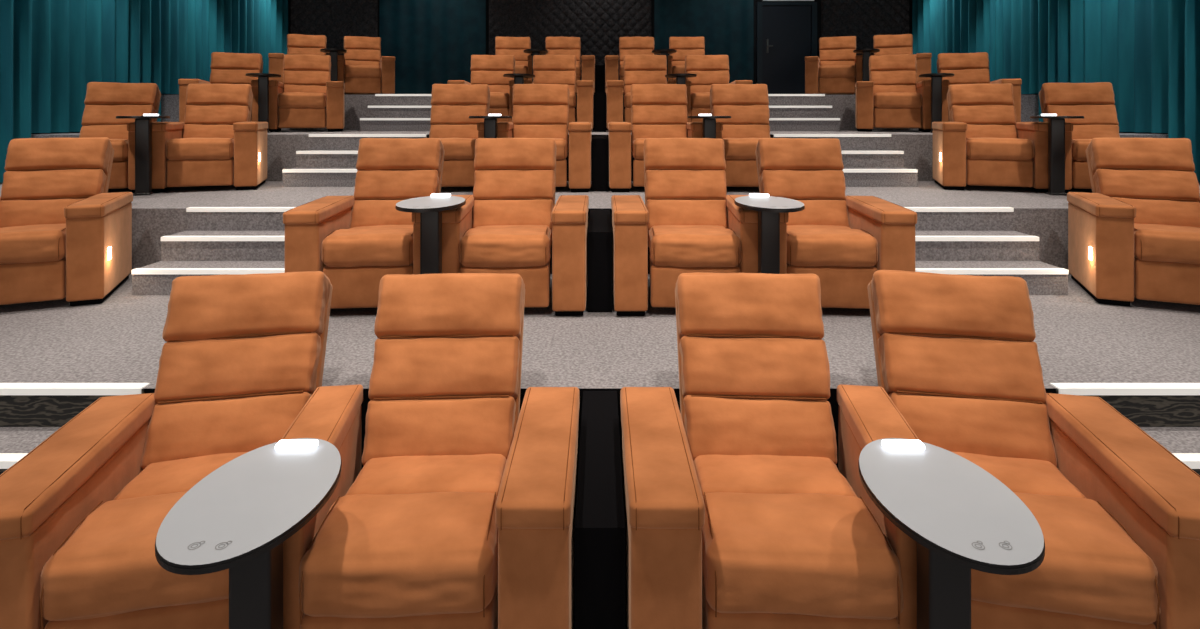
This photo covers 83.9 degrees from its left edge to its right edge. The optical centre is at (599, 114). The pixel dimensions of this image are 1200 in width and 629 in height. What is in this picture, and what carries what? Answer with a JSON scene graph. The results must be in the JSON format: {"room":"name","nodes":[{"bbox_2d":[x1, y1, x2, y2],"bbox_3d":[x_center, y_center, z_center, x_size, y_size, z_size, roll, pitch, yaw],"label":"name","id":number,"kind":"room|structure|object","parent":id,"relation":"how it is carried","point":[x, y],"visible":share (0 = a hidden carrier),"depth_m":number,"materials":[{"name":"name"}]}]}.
{"room":"movie theater","nodes":[
{"label":"movie theater","id":0,"kind":"room"},
{"bbox_2d":[31,93,161,133],"bbox_3d":[-6.050,-0.665,3.250,0.200,4.950,18.500,0,0,0],"label":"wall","id":1,"kind":"structure","parent":0,"point":[161,93],"depth_m":7.30,"materials":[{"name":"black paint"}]},
{"bbox_2d":[31,130,1167,180],"bbox_3d":[0.000,0.485,7.780,11.900,0.570,2.000,0,0,0],"label":"floor","id":2,"kind":"structure","parent":0,"point":[282,132],"depth_m":7.21,"materials":[{"name":"grey carpet"}]},
{"bbox_2d":[178,52,262,121],"bbox_3d":[-4.503,-0.292,7.985,0.742,0.981,1.090,0,0,-21],"label":"recliner chair","id":3,"kind":"object","parent":2,"relation":"on","point":[226,68],"visible":0.33,"depth_m":8.21,"materials":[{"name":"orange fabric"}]},
{"bbox_2d":[246,73,280,132],"bbox_3d":[-3.835,-0.140,7.606,0.358,0.680,0.558,0,0,-20],"label":"side table","id":4,"kind":"object","parent":2,"relation":"on","point":[263,78],"visible":0.76,"depth_m":7.56,"materials":[{"name":"black metal"}]},
{"bbox_2d":[161,94,431,130],"bbox_3d":[-3.950,-0.038,8.509,3.960,0.475,0.607,0,0,0],"label":"stairs","id":5,"kind":"structure","parent":2,"relation":"on","point":[377,112],"depth_m":8.77,"materials":[{"name":"grey carpet"}]},
{"bbox_2d":[251,54,344,131],"bbox_3d":[-3.705,-0.292,8.277,1.008,0.981,1.084,0,0,-20],"label":"recliner chair","id":6,"kind":"object","parent":2,"relation":"on","point":[308,97],"visible":0.94,"depth_m":7.90,"materials":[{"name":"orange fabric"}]},
{"bbox_2d":[447,55,514,121],"bbox_3d":[-1.443,-0.291,8.262,0.743,0.978,1.088,0,0,-5],"label":"recliner chair","id":7,"kind":"object","parent":2,"relation":"on","point":[489,70],"visible":0.41,"depth_m":8.45,"materials":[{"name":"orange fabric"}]},
{"bbox_2d":[503,73,534,83],"bbox_3d":[-0.930,-0.140,7.682,0.358,0.680,0.558,0,0,0],"label":"side table","id":8,"kind":"object","parent":2,"relation":"on","point":[518,77],"visible":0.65,"depth_m":7.63,"materials":[{"name":"black metal"}]},
{"bbox_2d":[509,55,593,128],"bbox_3d":[-0.594,-0.292,8.271,1.042,0.979,1.100,0,0,-1],"label":"recliner chair","id":9,"kind":"object","parent":2,"relation":"on","point":[547,69],"visible":0.51,"depth_m":8.42,"materials":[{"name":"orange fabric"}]},
{"bbox_2d":[606,55,690,129],"bbox_3d":[0.594,-0.292,8.271,1.042,0.979,1.100,0,0,1],"label":"recliner chair","id":10,"kind":"object","parent":2,"relation":"on","point":[638,69],"visible":0.56,"depth_m":8.43,"materials":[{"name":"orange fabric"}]},
{"bbox_2d":[665,73,696,84],"bbox_3d":[0.930,-0.140,7.682,0.358,0.680,0.558,0,0,0],"label":"side table","id":11,"kind":"object","parent":2,"relation":"on","point":[681,77],"visible":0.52,"depth_m":7.63,"materials":[{"name":"black metal"}]},
{"bbox_2d":[685,55,752,121],"bbox_3d":[1.444,-0.291,8.262,0.744,0.978,1.093,0,0,5],"label":"recliner chair","id":12,"kind":"object","parent":2,"relation":"on","point":[709,69],"visible":0.41,"depth_m":8.45,"materials":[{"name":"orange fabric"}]},
{"bbox_2d":[855,54,948,131],"bbox_3d":[3.704,-0.292,8.277,1.008,0.981,1.084,0,0,20],"label":"recliner chair","id":13,"kind":"object","parent":2,"relation":"on","point":[892,97],"visible":0.93,"depth_m":7.90,"materials":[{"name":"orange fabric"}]},
{"bbox_2d":[768,94,1038,130],"bbox_3d":[3.950,-0.038,8.509,3.960,0.475,0.607,0,0,0],"label":"stairs","id":14,"kind":"structure","parent":2,"relation":"on","point":[788,112],"depth_m":8.77,"materials":[{"name":"grey carpet"}]},
{"bbox_2d":[919,73,953,132],"bbox_3d":[3.835,-0.140,7.606,0.358,0.680,0.558,0,0,20],"label":"side table","id":15,"kind":"object","parent":2,"relation":"on","point":[936,78],"visible":0.81,"depth_m":7.56,"materials":[{"name":"black metal"}]},
{"bbox_2d":[937,52,1021,121],"bbox_3d":[4.502,-0.292,7.985,0.747,0.981,1.093,0,0,21],"label":"recliner chair","id":16,"kind":"object","parent":2,"relation":"on","point":[967,68],"visible":0.34,"depth_m":8.21,"materials":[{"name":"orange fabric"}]},
{"bbox_2d":[161,94,1037,129],"bbox_3d":[0.000,0.015,10.540,11.900,0.570,3.520,0,0,0],"label":"floor","id":17,"kind":"structure","parent":0,"point":[161,94],"depth_m":8.78,"materials":[{"name":"grey carpet"}]},
{"bbox_2d":[268,34,326,83],"bbox_3d":[-4.503,-0.762,9.985,0.742,0.981,1.090,0,0,-21],"label":"recliner chair","id":18,"kind":"object","parent":17,"relation":"on","point":[298,44],"visible":0.27,"depth_m":10.21,"materials":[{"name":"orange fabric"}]},
{"bbox_2d":[320,48,346,80],"bbox_3d":[-3.835,-0.610,9.606,0.358,0.680,0.558,0,0,-20],"label":"side table","id":19,"kind":"object","parent":17,"relation":"on","point":[333,52],"visible":0.66,"depth_m":9.56,"materials":[{"name":"black metal"}]},
{"bbox_2d":[338,36,394,93],"bbox_3d":[-3.705,-0.762,10.277,1.008,0.981,1.084,0,0,-20],"label":"recliner chair","id":20,"kind":"object","parent":17,"relation":"on","point":[363,69],"visible":0.88,"depth_m":9.91,"materials":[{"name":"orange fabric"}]},
{"bbox_2d":[495,37,530,79],"bbox_3d":[-1.443,-0.761,10.262,0.743,0.978,1.088,0,0,-5],"label":"recliner chair","id":21,"kind":"object","parent":17,"relation":"on","point":[515,46],"visible":0.26,"depth_m":10.51,"materials":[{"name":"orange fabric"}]},
{"bbox_2d":[523,49,547,80],"bbox_3d":[-0.930,-0.610,9.682,0.358,0.680,0.558,0,0,0],"label":"side table","id":22,"kind":"object","parent":17,"relation":"on","point":[533,52],"visible":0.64,"depth_m":9.63,"materials":[{"name":"black metal"}]},
{"bbox_2d":[527,37,594,93],"bbox_3d":[-0.594,-0.762,10.271,1.042,0.979,1.100,0,0,-1],"label":"recliner chair","id":23,"kind":"object","parent":17,"relation":"on","point":[554,45],"visible":0.47,"depth_m":10.46,"materials":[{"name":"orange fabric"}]},
{"bbox_2d":[605,37,672,93],"bbox_3d":[0.594,-0.762,10.271,1.042,0.979,1.100,0,0,1],"label":"recliner chair","id":24,"kind":"object","parent":17,"relation":"on","point":[627,45],"visible":0.48,"depth_m":10.46,"materials":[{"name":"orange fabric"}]},
{"bbox_2d":[652,49,676,81],"bbox_3d":[0.930,-0.610,9.682,0.358,0.680,0.558,0,0,0],"label":"side table","id":25,"kind":"object","parent":17,"relation":"on","point":[666,52],"visible":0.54,"depth_m":9.63,"materials":[{"name":"black metal"}]},
{"bbox_2d":[669,37,704,80],"bbox_3d":[1.444,-0.761,10.262,0.744,0.978,1.093,0,0,5],"label":"recliner chair","id":26,"kind":"object","parent":17,"relation":"on","point":[684,46],"visible":0.29,"depth_m":10.51,"materials":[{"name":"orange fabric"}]},
{"bbox_2d":[805,36,872,93],"bbox_3d":[3.704,-0.762,10.277,1.008,0.981,1.084,0,0,20],"label":"recliner chair","id":27,"kind":"object","parent":17,"relation":"on","point":[836,68],"visible":0.86,"depth_m":9.91,"materials":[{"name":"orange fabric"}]},
{"bbox_2d":[853,48,879,80],"bbox_3d":[3.835,-0.610,9.606,0.358,0.680,0.558,0,0,20],"label":"side table","id":28,"kind":"object","parent":17,"relation":"on","point":[865,52],"visible":0.59,"depth_m":9.56,"materials":[{"name":"black metal"}]},
{"bbox_2d":[873,34,931,82],"bbox_3d":[4.502,-0.762,9.985,0.747,0.981,1.093,0,0,21],"label":"recliner chair","id":29,"kind":"object","parent":17,"relation":"on","point":[902,44],"visible":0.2,"depth_m":10.21,"materials":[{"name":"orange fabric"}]},
{"bbox_2d":[0,274,1199,470],"bbox_3d":[0.000,1.475,3.780,11.900,0.670,2.000,0,0,0],"label":"floor","id":30,"kind":"structure","parent":0,"point":[1079,338],"depth_m":3.28,"materials":[{"name":"grey carpet"}]},
{"bbox_2d":[0,137,132,305],"bbox_3d":[-3.645,0.648,4.286,1.013,0.981,1.084,0,0,-24],"label":"recliner chair","id":31,"kind":"object","parent":30,"relation":"on","point":[63,234],"visible":1,"depth_m":4.23,"materials":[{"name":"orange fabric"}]},
{"bbox_2d":[108,246,110,259],"bbox_3d":[-3.014,0.850,4.098,0.012,0.080,0.040,0,0,-24],"label":"lamp","id":32,"kind":"object","parent":31,"relation":"attached to","point":[109,247],"depth_m":4.08,"materials":[{"name":"beige"}]},
{"bbox_2d":[130,207,294,294],"bbox_3d":[-3.950,0.901,4.510,3.960,0.475,0.607,0,0,0],"label":"stairs","id":33,"kind":"structure","parent":30,"relation":"on","point":[168,244],"depth_m":4.50,"materials":[{"name":"grey carpet"}]},
{"bbox_2d":[283,138,444,308],"bbox_3d":[-1.443,0.649,4.262,0.743,0.978,1.088,0,0,-5],"label":"recliner chair","id":34,"kind":"object","parent":30,"relation":"on","point":[357,240],"visible":0.75,"depth_m":3.86,"materials":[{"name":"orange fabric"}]},
{"bbox_2d":[395,193,465,273],"bbox_3d":[-0.930,0.800,3.682,0.358,0.680,0.558,0,0,0],"label":"side table","id":35,"kind":"object","parent":30,"relation":"on","point":[430,208],"visible":0.67,"depth_m":3.63,"materials":[{"name":"black metal"}]},
{"bbox_2d":[431,193,450,196],"bbox_3d":[-0.930,0.469,3.897,0.112,0.018,0.036,0,0,0],"label":"table lamp","id":36,"kind":"object","parent":35,"relation":"on","point":[434,194],"depth_m":3.88,"materials":[{"name":"white plastic"}]},
{"bbox_2d":[412,138,588,315],"bbox_3d":[-0.594,0.648,4.271,1.042,0.979,1.100,0,0,-1],"label":"recliner chair","id":37,"kind":"object","parent":30,"relation":"on","point":[511,220],"visible":0.89,"depth_m":3.78,"materials":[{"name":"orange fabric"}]},
{"bbox_2d":[588,209,611,311],"bbox_3d":[0.000,0.907,4.310,0.140,0.464,0.920,0,0,0],"label":"divider panel","id":38,"kind":"object","parent":30,"relation":"on","point":[599,228],"visible":1,"depth_m":3.85,"materials":[{"name":"black"}]},
{"bbox_2d":[611,138,788,315],"bbox_3d":[0.594,0.648,4.271,1.042,0.979,1.100,0,0,1],"label":"recliner chair","id":39,"kind":"object","parent":30,"relation":"on","point":[688,222],"visible":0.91,"depth_m":3.78,"materials":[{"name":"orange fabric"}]},
{"bbox_2d":[734,193,804,273],"bbox_3d":[0.930,0.800,3.682,0.358,0.680,0.558,0,0,0],"label":"side table","id":40,"kind":"object","parent":30,"relation":"on","point":[769,208],"visible":0.62,"depth_m":3.63,"materials":[{"name":"black metal"}]},
{"bbox_2d":[749,193,768,196],"bbox_3d":[0.930,0.469,3.897,0.112,0.018,0.036,0,0,0],"label":"table lamp","id":41,"kind":"object","parent":40,"relation":"on","point":[751,194],"depth_m":3.88,"materials":[{"name":"white plastic"}]},
{"bbox_2d":[755,138,916,308],"bbox_3d":[1.444,0.649,4.262,0.744,0.978,1.093,0,0,5],"label":"recliner chair","id":42,"kind":"object","parent":30,"relation":"on","point":[838,238],"visible":0.78,"depth_m":3.89,"materials":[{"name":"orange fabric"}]},
{"bbox_2d":[904,207,1069,294],"bbox_3d":[3.950,0.901,4.510,3.960,0.475,0.607,0,0,0],"label":"stairs","id":43,"kind":"structure","parent":30,"relation":"on","point":[1031,245],"depth_m":4.50,"materials":[{"name":"grey carpet"}]},
{"bbox_2d":[1067,137,1199,305],"bbox_3d":[3.645,0.648,4.286,1.012,0.981,1.084,0,0,24],"label":"recliner chair","id":44,"kind":"object","parent":30,"relation":"on","point":[1136,234],"visible":1,"depth_m":4.22,"materials":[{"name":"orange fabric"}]},
{"bbox_2d":[1089,246,1091,259],"bbox_3d":[3.014,0.850,4.098,0.012,0.080,0.040,0,0,24],"label":"lamp","id":45,"kind":"object","parent":44,"relation":"attached to","point":[1090,247],"depth_m":4.08,"materials":[{"name":"beige"}]},
{"bbox_2d":[0,181,1199,273],"bbox_3d":[0.000,0.955,5.780,11.900,0.570,2.000,0,0,0],"label":"floor","id":46,"kind":"structure","parent":0,"point":[270,193],"depth_m":5.55,"materials":[{"name":"grey carpet"}]},
{"bbox_2d":[79,82,160,188],"bbox_3d":[-4.420,0.156,6.016,0.564,0.938,1.086,0,0,-21],"label":"recliner chair","id":47,"kind":"object","parent":46,"relation":"on","point":[104,101],"visible":0.5,"depth_m":6.19,"materials":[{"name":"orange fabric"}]},
{"bbox_2d":[116,114,169,195],"bbox_3d":[-3.835,0.330,5.606,0.358,0.680,0.558,0,0,-20],"label":"side table","id":48,"kind":"object","parent":46,"relation":"on","point":[143,124],"visible":1,"depth_m":5.57,"materials":[{"name":"black metal"}]},
{"bbox_2d":[143,114,158,115],"bbox_3d":[-3.909,-0.001,5.808,0.112,0.018,0.036,0,0,-20],"label":"table lamp","id":49,"kind":"object","parent":48,"relation":"on","point":[143,114],"depth_m":5.79,"materials":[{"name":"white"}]},
{"bbox_2d":[127,84,267,192],"bbox_3d":[-3.702,0.178,6.278,1.013,0.981,1.084,0,0,-20],"label":"recliner chair","id":50,"kind":"object","parent":46,"relation":"on","point":[217,143],"visible":0.97,"depth_m":5.92,"materials":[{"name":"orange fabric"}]},
{"bbox_2d":[31,134,426,186],"bbox_3d":[-3.845,0.431,6.510,4.170,0.475,0.607,0,0,0],"label":"stairs","id":51,"kind":"structure","parent":46,"relation":"on","point":[311,160],"depth_m":6.76,"materials":[{"name":"grey carpet"}]},
{"bbox_2d":[429,84,489,186],"bbox_3d":[-1.355,0.157,6.271,0.565,0.935,1.082,0,0,-5],"label":"recliner chair","id":52,"kind":"object","parent":46,"relation":"on","point":[452,105],"visible":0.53,"depth_m":6.42,"materials":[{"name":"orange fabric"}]},
{"bbox_2d":[469,114,511,137],"bbox_3d":[-0.930,0.330,5.682,0.358,0.680,0.558,0,0,0],"label":"side table","id":53,"kind":"object","parent":46,"relation":"on","point":[490,121],"visible":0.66,"depth_m":5.63,"materials":[{"name":"black metal"}]},
{"bbox_2d":[477,84,591,191],"bbox_3d":[-0.594,0.178,6.271,1.042,0.979,1.100,0,0,-1],"label":"recliner chair","id":54,"kind":"object","parent":46,"relation":"on","point":[539,110],"visible":0.69,"depth_m":6.36,"materials":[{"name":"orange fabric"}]},
{"bbox_2d":[592,135,607,190],"bbox_3d":[0.000,0.437,6.310,0.140,0.464,0.920,0,0,0],"label":"divider panel","id":55,"kind":"object","parent":46,"relation":"on","point":[599,142],"visible":1,"depth_m":5.85,"materials":[{"name":"black"}]},
{"bbox_2d":[608,84,722,191],"bbox_3d":[0.594,0.178,6.271,1.042,0.979,1.100,0,0,1],"label":"recliner chair","id":56,"kind":"object","parent":46,"relation":"on","point":[657,110],"visible":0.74,"depth_m":6.36,"materials":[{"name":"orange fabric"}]},
{"bbox_2d":[688,114,730,137],"bbox_3d":[0.930,0.330,5.682,0.358,0.680,0.558,0,0,0],"label":"side table","id":57,"kind":"object","parent":46,"relation":"on","point":[709,121],"visible":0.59,"depth_m":5.63,"materials":[{"name":"black metal"}]},
{"bbox_2d":[710,84,769,186],"bbox_3d":[1.355,0.157,6.271,0.565,0.935,1.082,0,0,5],"label":"recliner chair","id":58,"kind":"object","parent":46,"relation":"on","point":[747,106],"visible":0.6,"depth_m":6.42,"materials":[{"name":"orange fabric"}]},
{"bbox_2d":[773,134,1167,186],"bbox_3d":[3.845,0.431,6.510,4.170,0.475,0.607,0,0,0],"label":"stairs","id":59,"kind":"structure","parent":46,"relation":"on","point":[869,160],"depth_m":6.76,"materials":[{"name":"grey carpet"}]},
{"bbox_2d":[932,83,1072,192],"bbox_3d":[3.702,0.178,6.278,1.012,0.981,1.084,0,0,20],"label":"recliner chair","id":60,"kind":"object","parent":46,"relation":"on","point":[983,143],"visible":0.97,"depth_m":5.91,"materials":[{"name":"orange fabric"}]},
{"bbox_2d":[1030,114,1083,195],"bbox_3d":[3.835,0.330,5.606,0.358,0.680,0.558,0,0,20],"label":"side table","id":61,"kind":"object","parent":46,"relation":"on","point":[1056,124],"visible":1,"depth_m":5.57,"materials":[{"name":"black metal"}]},
{"bbox_2d":[1041,114,1056,115],"bbox_3d":[3.909,-0.001,5.808,0.112,0.018,0.036,0,0,20],"label":"table lamp","id":62,"kind":"object","parent":61,"relation":"on","point":[1041,114],"depth_m":5.79,"materials":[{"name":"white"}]},
{"bbox_2d":[1039,82,1119,188],"bbox_3d":[4.417,0.156,6.017,0.564,0.938,1.086,0,0,21],"label":"recliner chair","id":63,"kind":"object","parent":46,"relation":"on","point":[1095,102],"visible":0.41,"depth_m":6.19,"materials":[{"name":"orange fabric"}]},
{"bbox_2d":[288,0,911,83],"bbox_3d":[0.000,-0.665,12.400,11.900,4.950,0.200,0,0,0],"label":"wall","id":64,"kind":"structure","parent":0,"point":[289,1],"depth_m":12.30,"materials":[{"name":"black paint"}]},
{"bbox_2d":[291,0,377,93],"bbox_3d":[-4.900,-1.690,12.265,1.600,2.800,0.064,0,0,0],"label":"panel","id":65,"kind":"object","parent":64,"relation":"attached to","point":[334,19],"visible":0.31,"depth_m":12.26,"materials":[{"name":"black fabric"}]},
{"bbox_2d":[379,0,485,93],"bbox_3d":[-3.075,-1.690,12.250,1.950,2.800,0.020,0,0,0],"label":"curtain","id":66,"kind":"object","parent":64,"relation":"attached to","point":[431,42],"depth_m":12.25,"materials":[{"name":"teal fabric"}]},
{"bbox_2d":[489,0,651,79],"bbox_3d":[-0.550,-1.690,12.265,3.000,2.800,0.064,0,0,0],"label":"panel","id":67,"kind":"object","parent":64,"relation":"attached to","point":[599,25],"visible":0.49,"depth_m":12.26,"materials":[{"name":"black fabric"}]},
{"bbox_2d":[654,0,753,83],"bbox_3d":[1.910,-1.690,12.250,1.820,2.800,0.020,0,0,0],"label":"curtain","id":68,"kind":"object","parent":64,"relation":"attached to","point":[726,27],"depth_m":12.25,"materials":[{"name":"teal fabric"}]},
{"bbox_2d":[756,2,816,83],"bbox_3d":[3.430,-1.173,12.234,1.100,1.795,0.128,0,0,0],"label":"door","id":69,"kind":"structure","parent":64,"relation":"in","point":[759,5],"depth_m":12.22,"materials":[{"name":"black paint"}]},
{"bbox_2d":[762,6,810,93],"bbox_3d":[3.430,-1.143,12.273,0.900,1.735,0.045,0,0,0],"label":"door leaf","id":70,"kind":"structure","parent":69,"relation":"attached to","point":[787,28],"depth_m":12.25,"materials":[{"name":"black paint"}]},
{"bbox_2d":[762,0,813,0],"bbox_3d":[3.450,-2.120,12.240,0.940,0.060,0.080,0,0,0],"label":"exit sign","id":71,"kind":"object","parent":64,"relation":"attached to","point":[762,0],"visible":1,"depth_m":12.20,"materials":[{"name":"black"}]},
{"bbox_2d":[821,0,908,93],"bbox_3d":[4.890,-1.690,12.265,1.620,2.800,0.064,0,0,0],"label":"panel","id":72,"kind":"object","parent":64,"relation":"attached to","point":[862,19],"visible":0.46,"depth_m":12.26,"materials":[{"name":"black fabric"}]},
{"bbox_2d":[573,607,626,628],"bbox_3d":[0.000,1.710,-1.610,11.900,0.200,8.780,0,0,0],"label":"floor","id":73,"kind":"structure","parent":0,"point":[574,607],"depth_m":2.13,"materials":[{"name":"grey carpet"}]},
{"bbox_2d":[0,383,149,474],"bbox_3d":[-3.915,1.371,2.515,4.030,0.475,0.618,0,0,0],"label":"stairs","id":74,"kind":"structure","parent":73,"relation":"on","point":[30,413],"depth_m":2.77,"materials":[{"name":"grey carpet"}]},
{"bbox_2d":[0,271,332,628],"bbox_3d":[-1.394,1.119,2.259,0.743,0.978,1.088,0,0,-12],"label":"recliner chair","id":75,"kind":"object","parent":73,"relation":"on","point":[82,514],"visible":0.77,"depth_m":2.15,"materials":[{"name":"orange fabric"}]},
{"bbox_2d":[155,438,341,628],"bbox_3d":[-0.862,1.270,1.682,0.358,0.680,0.558,0,0,0],"label":"side table","id":76,"kind":"object","parent":73,"relation":"on","point":[238,518],"visible":1,"depth_m":1.63,"materials":[{"name":"grey laminate"}]},
{"bbox_2d":[275,440,318,450],"bbox_3d":[-0.862,0.939,1.897,0.112,0.018,0.036,0,0,0],"label":"table lamp","id":77,"kind":"object","parent":76,"relation":"on","point":[283,445],"depth_m":1.88,"materials":[{"name":"white"}]},
{"bbox_2d":[281,273,579,628],"bbox_3d":[-0.563,1.118,2.271,0.979,0.979,1.100,0,0,-1],"label":"recliner chair","id":78,"kind":"object","parent":73,"relation":"on","point":[460,510],"visible":0.94,"depth_m":2.01,"materials":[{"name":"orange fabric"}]},
{"bbox_2d":[575,391,624,628],"bbox_3d":[0.000,1.377,2.310,0.140,0.464,0.920,0,0,0],"label":"divider panel","id":79,"kind":"object","parent":73,"relation":"on","point":[599,518],"visible":1,"depth_m":1.89,"materials":[{"name":"black"}]},
{"bbox_2d":[620,272,918,628],"bbox_3d":[0.563,1.118,2.271,0.979,0.981,1.100,0,0,1],"label":"recliner chair","id":80,"kind":"object","parent":73,"relation":"on","point":[740,512],"visible":0.96,"depth_m":2.04,"materials":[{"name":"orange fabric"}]},
{"bbox_2d":[858,438,1044,628],"bbox_3d":[0.862,1.270,1.682,0.358,0.680,0.558,0,0,0],"label":"side table","id":81,"kind":"object","parent":73,"relation":"on","point":[961,518],"visible":1,"depth_m":1.63,"materials":[{"name":"grey laminate"}]},
{"bbox_2d":[881,440,924,450],"bbox_3d":[0.862,0.939,1.897,0.112,0.018,0.036,0,0,0],"label":"table lamp","id":82,"kind":"object","parent":81,"relation":"on","point":[886,445],"depth_m":1.88,"materials":[{"name":"white plastic"}]},
{"bbox_2d":[867,270,1199,628],"bbox_3d":[1.394,1.118,2.259,0.747,0.981,1.093,0,0,12],"label":"recliner chair","id":83,"kind":"object","parent":73,"relation":"on","point":[1117,514],"visible":0.76,"depth_m":2.16,"materials":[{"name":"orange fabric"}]},
{"bbox_2d":[1050,383,1199,474],"bbox_3d":[3.915,1.371,2.515,4.030,0.475,0.618,0,0,0],"label":"stairs","id":84,"kind":"structure","parent":73,"relation":"on","point":[1169,413],"depth_m":2.77,"materials":[{"name":"grey carpet"}]},
{"bbox_2d":[1121,132,1167,133],"bbox_3d":[6.050,-0.665,3.250,0.200,4.950,18.500,0,0,0],"label":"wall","id":85,"kind":"structure","parent":0,"point":[1121,132],"depth_m":7.28,"materials":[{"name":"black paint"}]},
{"bbox_3d":[0.000,-3.240,3.150,12.300,0.200,18.700,0,0,0],"label":"ceiling","id":86,"kind":"structure","parent":0,"visible":0},
{"bbox_2d":[0,0,287,182],"bbox_3d":[-5.746,-0.752,5.624,0.256,4.695,13.248,0,0,0],"label":"curtain","id":87,"kind":"object","parent":86,"relation":"hanging from","point":[50,50],"visible":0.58,"depth_m":7.74,"materials":[{"name":"teal fabric"}]},
{"bbox_2d":[912,0,1199,182],"bbox_3d":[5.764,-0.752,5.624,0.247,4.695,13.248,0,0,0],"label":"curtain","id":88,"kind":"object","parent":86,"relation":"hanging from","point":[1148,50],"visible":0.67,"depth_m":7.74,"materials":[{"name":"teal fabric"}]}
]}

